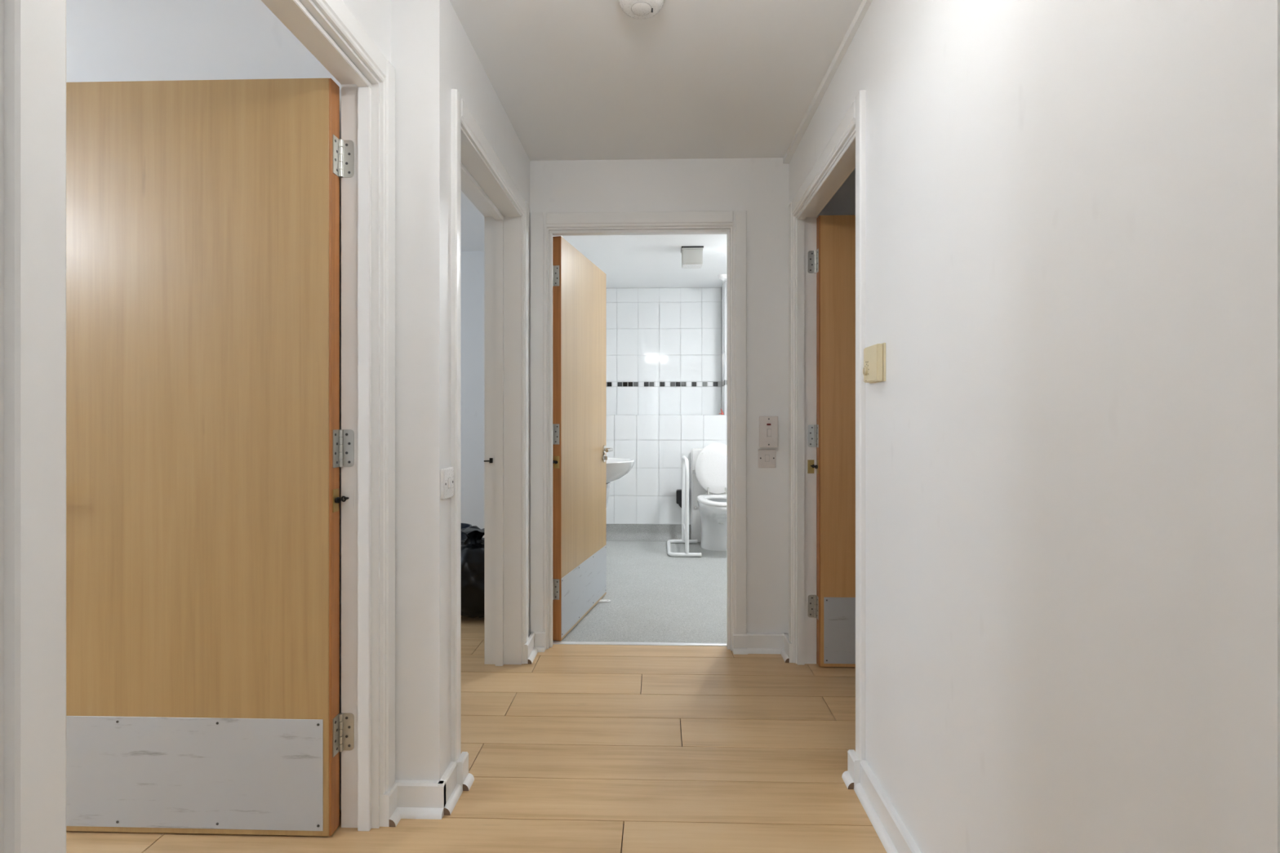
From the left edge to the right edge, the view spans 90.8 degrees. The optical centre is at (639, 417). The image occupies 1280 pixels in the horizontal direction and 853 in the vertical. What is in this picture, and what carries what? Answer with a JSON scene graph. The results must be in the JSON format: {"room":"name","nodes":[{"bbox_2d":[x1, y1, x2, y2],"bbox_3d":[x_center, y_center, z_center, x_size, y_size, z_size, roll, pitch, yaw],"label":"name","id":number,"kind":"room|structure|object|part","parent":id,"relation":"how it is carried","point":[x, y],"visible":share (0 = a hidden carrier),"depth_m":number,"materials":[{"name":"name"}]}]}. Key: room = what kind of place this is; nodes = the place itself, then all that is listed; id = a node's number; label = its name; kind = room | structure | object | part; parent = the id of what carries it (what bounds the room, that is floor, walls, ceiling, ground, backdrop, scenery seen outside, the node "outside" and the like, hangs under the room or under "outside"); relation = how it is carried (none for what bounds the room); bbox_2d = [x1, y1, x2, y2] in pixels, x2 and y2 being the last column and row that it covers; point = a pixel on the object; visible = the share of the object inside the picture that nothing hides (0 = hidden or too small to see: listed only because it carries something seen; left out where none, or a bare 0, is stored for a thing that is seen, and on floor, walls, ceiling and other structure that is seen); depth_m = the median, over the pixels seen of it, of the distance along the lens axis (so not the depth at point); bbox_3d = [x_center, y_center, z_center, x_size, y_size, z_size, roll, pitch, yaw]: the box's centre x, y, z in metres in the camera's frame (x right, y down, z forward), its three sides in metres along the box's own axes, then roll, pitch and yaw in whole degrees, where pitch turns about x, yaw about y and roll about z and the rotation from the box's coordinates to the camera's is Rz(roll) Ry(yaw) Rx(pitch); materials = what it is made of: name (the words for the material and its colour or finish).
{"room":"apartment hallway","nodes":[
{"label":"apartment hallway","id":0,"kind":"room"},
{"bbox_2d":[0,0,391,852],"bbox_3d":[-0.806,-0.060,-0.204,0.100,2.320,3.945,0,0,2],"label":"wall","id":1,"kind":"structure","parent":0,"point":[374,16],"depth_m":0.72,"materials":[{"name":"paint"}]},
{"bbox_2d":[4,0,395,852],"bbox_3d":[-0.755,0.066,1.243,0.119,2.068,1.038,0,0,2],"label":"door frame","id":2,"kind":"structure","parent":1,"relation":"attached to","point":[35,30],"depth_m":0.78,"materials":[{"name":"white paint"}]},
{"bbox_3d":[-0.719,0.066,0.756,0.018,2.068,0.066,0,0,2],"label":"architrave","id":3,"kind":"part","parent":2,"relation":"part of","materials":[{"name":"white paint"}]},
{"bbox_3d":[-0.704,-0.934,1.242,0.018,0.068,0.908,0,0,2],"label":"architrave","id":4,"kind":"part","parent":2,"relation":"part of","materials":[{"name":"white paint"}]},
{"bbox_3d":[-0.690,0.066,1.728,0.018,2.068,0.064,0,0,2],"label":"architrave","id":5,"kind":"part","parent":2,"relation":"part of","materials":[{"name":"white paint"}]},
{"bbox_2d":[66,78,354,835],"bbox_3d":[-1.226,0.104,1.682,0.920,1.980,0.172,0,0,2],"label":"door","id":6,"kind":"structure","parent":1,"relation":"in","point":[205,454],"depth_m":1.66,"materials":[{"name":"brown wood"}]},
{"bbox_3d":[-1.242,0.934,1.659,0.830,0.291,0.002,0,0,2],"label":"kick plate","id":7,"kind":"part","parent":6,"relation":"part of","materials":[{"name":"metal"}]},
{"bbox_3d":[-0.805,0.220,1.669,0.002,0.060,0.028,0,0,2],"label":"closer plate","id":8,"kind":"part","parent":6,"relation":"part of","materials":[{"name":"gold metal"}]},
{"bbox_3d":[-0.780,0.220,1.690,0.028,0.060,0.002,0,0,2],"label":"anchor plate","id":9,"kind":"part","parent":6,"relation":"part of","materials":[{"name":"white paint"}]},
{"bbox_2d":[66,0,341,808],"bbox_3d":[-2.133,-0.060,1.859,2.825,2.320,0.100,0,0,2],"label":"wall","id":10,"kind":"structure","parent":0,"point":[107,40],"depth_m":1.78,"materials":[{"name":"paint"}]},
{"bbox_2d":[391,0,529,780],"bbox_3d":[-0.623,-0.060,2.385,0.163,2.320,1.240,0,0,2],"label":"wall","id":11,"kind":"structure","parent":0,"point":[433,55],"depth_m":1.76,"materials":[{"name":"paint"}]},
{"bbox_2d":[379,751,474,826],"bbox_3d":[-0.601,1.058,1.805,0.191,0.085,0.226,0,0,2],"label":"baseboard","id":12,"kind":"structure","parent":11,"relation":"attached to","point":[406,799],"depth_m":1.75,"materials":[{"name":"white paint"}]},
{"bbox_2d":[440,466,453,499],"bbox_3d":[-0.551,0.189,1.814,0.014,0.086,0.086,0,0,2],"label":"light switch","id":13,"kind":"object","parent":11,"relation":"attached to","point":[447,473],"visible":1,"depth_m":1.79,"materials":[{"name":"white plastic"}]},
{"bbox_2d":[451,88,528,761],"bbox_3d":[-0.615,0.066,2.375,0.182,2.068,1.026,0,0,2],"label":"door frame","id":14,"kind":"structure","parent":11,"relation":"attached to","point":[477,171],"depth_m":2.81,"materials":[{"name":"white paint"}]},
{"bbox_3d":[-0.547,0.066,1.887,0.018,2.068,0.054,0,0,2],"label":"architrave","id":15,"kind":"part","parent":14,"relation":"part of","materials":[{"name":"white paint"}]},
{"bbox_3d":[-0.533,-0.934,2.364,0.018,0.068,0.900,0,0,2],"label":"architrave","id":16,"kind":"part","parent":14,"relation":"part of","materials":[{"name":"white paint"}]},
{"bbox_3d":[-0.518,0.066,2.850,0.018,2.068,0.072,0,0,2],"label":"architrave","id":17,"kind":"part","parent":14,"relation":"part of","materials":[{"name":"white paint"}]},
{"bbox_2d":[524,631,537,663],"bbox_3d":[-0.497,1.058,2.908,0.034,0.085,0.186,0,0,2],"label":"baseboard","id":18,"kind":"structure","parent":11,"relation":"attached to","point":[531,651],"depth_m":2.86,"materials":[{"name":"white paint"}]},
{"bbox_2d":[461,251,484,537],"bbox_3d":[-2.048,-0.060,4.713,2.825,2.320,0.100,0,0,2],"label":"wall","id":19,"kind":"structure","parent":0,"point":[472,262],"depth_m":4.64,"materials":[{"name":"paint"}]},
{"bbox_2d":[66,541,886,852],"bbox_3d":[-0.395,1.115,1.843,6.300,0.030,8.060,0,0,2],"label":"floor","id":20,"kind":"structure","parent":0,"point":[575,748],"depth_m":2.10,"materials":[{"name":"brown laminate"}]},
{"bbox_2d":[461,523,471,540],"bbox_3d":[-1.185,0.887,3.897,0.284,0.425,0.284,0,0,2],"label":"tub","id":21,"kind":"object","parent":20,"relation":"on","point":[464,526],"visible":0.1,"depth_m":3.91,"materials":[{"name":"black plastic"}]},
{"bbox_2d":[461,525,484,617],"bbox_3d":[-0.917,0.859,3.531,0.517,0.479,0.423,0,0,2],"label":"bag","id":22,"kind":"object","parent":20,"relation":"on","point":[472,548],"visible":0.27,"depth_m":3.35,"materials":[{"name":"black"}]},
{"bbox_2d":[598,599,610,602],"bbox_3d":[-0.216,1.095,3.763,0.085,0.010,0.036,0,0,2],"label":"door stop","id":23,"kind":"object","parent":20,"relation":"on","point":[601,600],"visible":0.82,"depth_m":3.75,"materials":[{"name":"white plastic"}]},
{"bbox_2d":[552,641,726,645],"bbox_3d":[-0.002,1.097,3.061,0.857,0.006,0.030,0,0,2],"label":"threshold strip","id":24,"kind":"object","parent":20,"relation":"on","point":[553,642],"visible":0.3,"depth_m":3.05,"materials":[{"name":"silver metal"}]},
{"bbox_2d":[666,455,702,556],"bbox_3d":[0.358,0.714,5.237,0.267,0.770,0.575,0,0,2],"label":"support frame","id":25,"kind":"object","parent":20,"relation":"on","point":[685,464],"visible":1,"depth_m":4.97,"materials":[{"name":"white metal"}]},
{"bbox_2d":[694,443,726,551],"bbox_3d":[0.660,0.661,5.197,0.384,0.877,0.692,0,0,2],"label":"toilet","id":26,"kind":"object","parent":20,"relation":"on","point":[710,467],"visible":0.74,"depth_m":5.40,"materials":[{"name":"white ceramic"}]},
{"bbox_3d":[0.667,0.442,5.455,0.384,0.437,0.072,0,0,2],"label":"lid","id":27,"kind":"part","parent":26,"relation":"part of","materials":[{"name":"white plastic"}]},
{"bbox_3d":[0.658,0.674,5.152,0.374,0.023,0.603,0,0,2],"label":"seat","id":28,"kind":"part","parent":26,"relation":"part of","materials":[{"name":"white plastic"}]},
{"bbox_3d":[0.660,0.894,5.198,0.364,0.412,0.690,0,0,2],"label":"bowl","id":29,"kind":"part","parent":26,"relation":"part of","materials":[{"name":"white ceramic"}]},
{"bbox_2d":[449,0,862,288],"bbox_3d":[-0.394,-1.270,1.887,6.500,0.100,8.350,0,0,2],"label":"ceiling","id":30,"kind":"structure","parent":0,"point":[573,79],"depth_m":2.30,"materials":[{"name":"paint"}]},
{"bbox_2d":[617,0,665,19],"bbox_3d":[0.004,-1.200,1.826,0.140,0.040,0.140,0,0,2],"label":"smoke detector","id":31,"kind":"object","parent":30,"relation":"attached to","point":[636,9],"visible":1,"depth_m":1.82,"materials":[{"name":"white plastic"}]},
{"bbox_2d":[680,245,703,268],"bbox_3d":[0.377,-1.155,4.571,0.158,0.129,0.144,0,0,2],"label":"fan","id":32,"kind":"object","parent":30,"relation":"attached to","point":[691,256],"visible":1,"depth_m":4.51,"materials":[{"name":"white plastic"}]},
{"bbox_3d":[0.377,-1.215,4.571,0.158,0.010,0.144,0,0,2],"label":"mounting frame","id":33,"kind":"part","parent":32,"relation":"part of","materials":[{"name":"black plastic"}]},
{"bbox_2d":[682,263,702,268],"bbox_3d":[0.377,-1.093,4.570,0.137,0.005,0.123,0,0,2],"label":"grille","id":34,"kind":"object","parent":32,"relation":"attached to","point":[684,265],"depth_m":4.54,"materials":[{"name":"white plastic"}]},
{"bbox_2d":[718,274,726,414],"bbox_3d":[0.716,-0.621,5.540,0.084,1.198,0.327,0,0,2],"label":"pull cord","id":35,"kind":"object","parent":30,"relation":"hanging from","point":[722,277],"visible":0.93,"depth_m":5.42,"materials":[{"name":"white plastic"}]},
{"bbox_3d":[0.709,-0.607,5.545,0.010,1.147,0.254,0,0,-1],"label":"cord","id":36,"kind":"part","parent":35,"relation":"part of","materials":[{"name":"white fabric"}]},
{"bbox_2d":[606,280,726,524],"bbox_3d":[0.474,-0.060,5.843,1.900,2.320,0.390,0,0,2],"label":"wall","id":37,"kind":"structure","parent":0,"point":[666,371],"depth_m":5.94,"materials":[{"name":"white tile"}]},
{"bbox_2d":[606,524,691,542],"bbox_3d":[0.467,1.030,5.609,1.900,0.138,0.079,0,0,2],"label":"baseboard","id":38,"kind":"structure","parent":37,"relation":"attached to","point":[615,532],"depth_m":5.65,"materials":[{"name":"plastic"}]},
{"bbox_2d":[675,488,681,507],"bbox_3d":[0.376,0.724,5.603,0.106,0.158,0.094,0,0,2],"label":"wall dispenser","id":39,"kind":"object","parent":37,"relation":"attached to","point":[678,491],"visible":0.4,"depth_m":5.56,"materials":[{"name":"black plastic"}]},
{"bbox_2d":[690,448,724,542],"bbox_3d":[0.690,0.689,5.576,0.473,0.822,0.128,0,0,2],"label":"panel","id":40,"kind":"object","parent":37,"relation":"attached to","point":[696,490],"visible":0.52,"depth_m":5.55,"materials":[{"name":"white plastic"}]},
{"bbox_2d":[529,157,855,633],"bbox_3d":[1.102,-0.060,3.004,3.575,2.320,0.100,0,0,2],"label":"wall","id":41,"kind":"structure","parent":0,"point":[760,187],"depth_m":2.97,"materials":[{"name":"paint"}]},
{"bbox_2d":[534,631,545,652],"bbox_3d":[-0.472,1.058,2.972,0.048,0.085,0.036,0,0,2],"label":"baseboard","id":42,"kind":"structure","parent":41,"relation":"attached to","point":[540,637],"depth_m":2.97,"materials":[{"name":"white paint"}]},
{"bbox_2d":[552,235,613,640],"bbox_3d":[-0.323,0.104,3.482,0.172,1.980,0.882,0,0,12],"label":"door","id":43,"kind":"structure","parent":41,"relation":"in","point":[580,450],"depth_m":3.34,"materials":[{"name":"brown wood"}]},
{"bbox_3d":[-0.408,0.220,3.088,0.028,0.060,0.002,0,0,12],"label":"closer plate","id":44,"kind":"part","parent":43,"relation":"part of","materials":[{"name":"gold metal"}]},
{"bbox_3d":[-0.297,0.934,3.494,0.002,0.291,0.834,0,0,12],"label":"kick plate","id":45,"kind":"part","parent":43,"relation":"part of","materials":[{"name":"silver metal"}]},
{"bbox_3d":[-0.217,0.196,3.846,0.010,0.052,0.052,0,0,12],"label":"lever handle","id":46,"kind":"part","parent":43,"relation":"part of","materials":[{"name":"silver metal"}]},
{"bbox_3d":[-0.198,0.197,3.788,0.056,0.021,0.124,0,0,12],"label":"lever","id":47,"kind":"part","parent":43,"relation":"part of","materials":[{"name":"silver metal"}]},
{"bbox_2d":[529,210,746,651],"bbox_3d":[-0.009,0.066,3.028,1.021,2.068,0.119,0,0,2],"label":"door frame","id":48,"kind":"structure","parent":41,"relation":"attached to","point":[543,226],"depth_m":2.98,"materials":[{"name":"white paint"}]},
{"bbox_3d":[-0.481,0.066,2.992,0.078,2.068,0.018,0,0,2],"label":"architrave","id":49,"kind":"part","parent":48,"relation":"part of","materials":[{"name":"white paint"}]},
{"bbox_3d":[-0.004,-0.934,2.977,0.877,0.068,0.018,0,0,2],"label":"architrave","id":50,"kind":"part","parent":48,"relation":"part of","materials":[{"name":"white paint"}]},
{"bbox_3d":[0.467,0.066,2.963,0.066,2.068,0.018,0,0,2],"label":"architrave","id":51,"kind":"part","parent":48,"relation":"part of","materials":[{"name":"white paint"}]},
{"bbox_2d":[733,632,788,654],"bbox_3d":[0.567,1.058,2.947,0.265,0.085,0.045,0,0,2],"label":"baseboard","id":52,"kind":"structure","parent":41,"relation":"attached to","point":[749,642],"depth_m":2.95,"materials":[{"name":"white paint"}]},
{"bbox_2d":[757,448,775,467],"bbox_3d":[0.596,0.194,2.963,0.083,0.086,0.011,0,0,2],"label":"light switch","id":53,"kind":"object","parent":41,"relation":"attached to","point":[766,457],"visible":1,"depth_m":2.96,"materials":[{"name":"white plastic"}]},
{"bbox_2d":[759,416,777,447],"bbox_3d":[0.600,0.068,2.950,0.086,0.146,0.036,0,0,2],"label":"switch","id":54,"kind":"object","parent":41,"relation":"attached to","point":[768,425],"visible":1,"depth_m":2.94,"materials":[{"name":"white plastic"}]},
{"bbox_2d":[789,0,1209,852],"bbox_3d":[0.668,-0.060,0.373,0.090,2.320,5.185,0,0,2],"label":"wall","id":55,"kind":"structure","parent":0,"point":[1037,171],"depth_m":1.03,"materials":[{"name":"paint"}]},
{"bbox_2d":[780,633,792,662],"bbox_3d":[0.669,1.058,2.897,0.034,0.085,0.140,0,0,2],"label":"baseboard","id":56,"kind":"structure","parent":55,"relation":"attached to","point":[786,653],"depth_m":2.85,"materials":[{"name":"white paint"}]},
{"bbox_2d":[788,89,865,759],"bbox_3d":[0.720,0.066,2.378,0.109,2.068,1.024,0,0,2],"label":"door frame","id":57,"kind":"structure","parent":55,"relation":"attached to","point":[845,152],"depth_m":2.80,"materials":[{"name":"white paint"}]},
{"bbox_3d":[0.688,0.066,2.858,0.018,2.068,0.066,0,0,2],"label":"architrave","id":58,"kind":"part","parent":57,"relation":"part of","materials":[{"name":"white paint"}]},
{"bbox_3d":[0.674,-0.934,2.375,0.018,0.068,0.900,0,0,2],"label":"architrave","id":59,"kind":"part","parent":57,"relation":"part of","materials":[{"name":"white paint"}]},
{"bbox_3d":[0.660,0.066,1.896,0.018,2.068,0.058,0,0,2],"label":"architrave","id":60,"kind":"part","parent":57,"relation":"part of","materials":[{"name":"white paint"}]},
{"bbox_2d":[782,0,872,164],"bbox_3d":[0.657,-1.206,1.974,0.029,0.028,1.985,0,0,2],"label":"trunking","id":61,"kind":"structure","parent":55,"relation":"attached to","point":[865,4],"depth_m":2.24,"materials":[{"name":"white paint"}]},
{"bbox_2d":[807,214,855,666],"bbox_3d":[1.203,0.104,2.778,0.911,1.980,0.172,0,0,2],"label":"door","id":62,"kind":"structure","parent":55,"relation":"in","point":[833,262],"depth_m":2.77,"materials":[{"name":"brown wood"}]},
{"bbox_3d":[0.762,0.220,2.813,0.028,0.060,0.002,0,0,2],"label":"anchor plate","id":63,"kind":"part","parent":62,"relation":"part of","materials":[{"name":"gold metal"}]},
{"bbox_3d":[0.786,0.220,2.790,0.002,0.060,0.028,0,0,2],"label":"closer plate","id":64,"kind":"part","parent":62,"relation":"part of","materials":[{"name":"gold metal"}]},
{"bbox_3d":[1.217,0.934,2.755,0.821,0.291,0.002,0,0,2],"label":"kick plate","id":65,"kind":"part","parent":62,"relation":"part of","materials":[{"name":"metal"}]},
{"bbox_2d":[862,342,885,383],"bbox_3d":[0.649,-0.149,1.760,0.031,0.104,0.119,0,0,2],"label":"thermostat","id":66,"kind":"object","parent":55,"relation":"attached to","point":[874,356],"visible":1,"depth_m":1.72,"materials":[{"name":"beige plastic"}]},
{"bbox_2d":[841,749,921,852],"bbox_3d":[0.625,1.058,1.306,0.053,0.085,1.245,0,0,2],"label":"baseboard","id":67,"kind":"structure","parent":55,"relation":"attached to","point":[895,837],"depth_m":1.70,"materials":[{"name":"white paint"}]},
{"bbox_2d":[1209,0,1279,852],"bbox_3d":[0.622,0.065,0.643,0.018,2.070,0.082,0,0,2],"label":"door frame","id":68,"kind":"structure","parent":55,"relation":"attached to","point":[1245,34],"depth_m":0.64,"materials":[{"name":"paint"}]},
{"bbox_3d":[-0.576,-0.060,4.587,0.125,2.320,2.965,0,0,2],"label":"wall","id":69,"kind":"structure","parent":0,"visible":0},
{"bbox_2d":[606,457,635,507],"bbox_3d":[-0.278,0.466,4.250,0.488,0.548,0.550,0,0,2],"label":"basin","id":70,"kind":"object","parent":69,"relation":"attached to","point":[616,468],"visible":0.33,"depth_m":4.12,"materials":[{"name":"white ceramic"}]},
{"bbox_3d":[-0.278,0.389,4.250,0.488,0.202,0.550,0,0,2],"label":"bowl","id":71,"kind":"part","parent":70,"relation":"part of","materials":[{"name":"white ceramic"}]}
]}

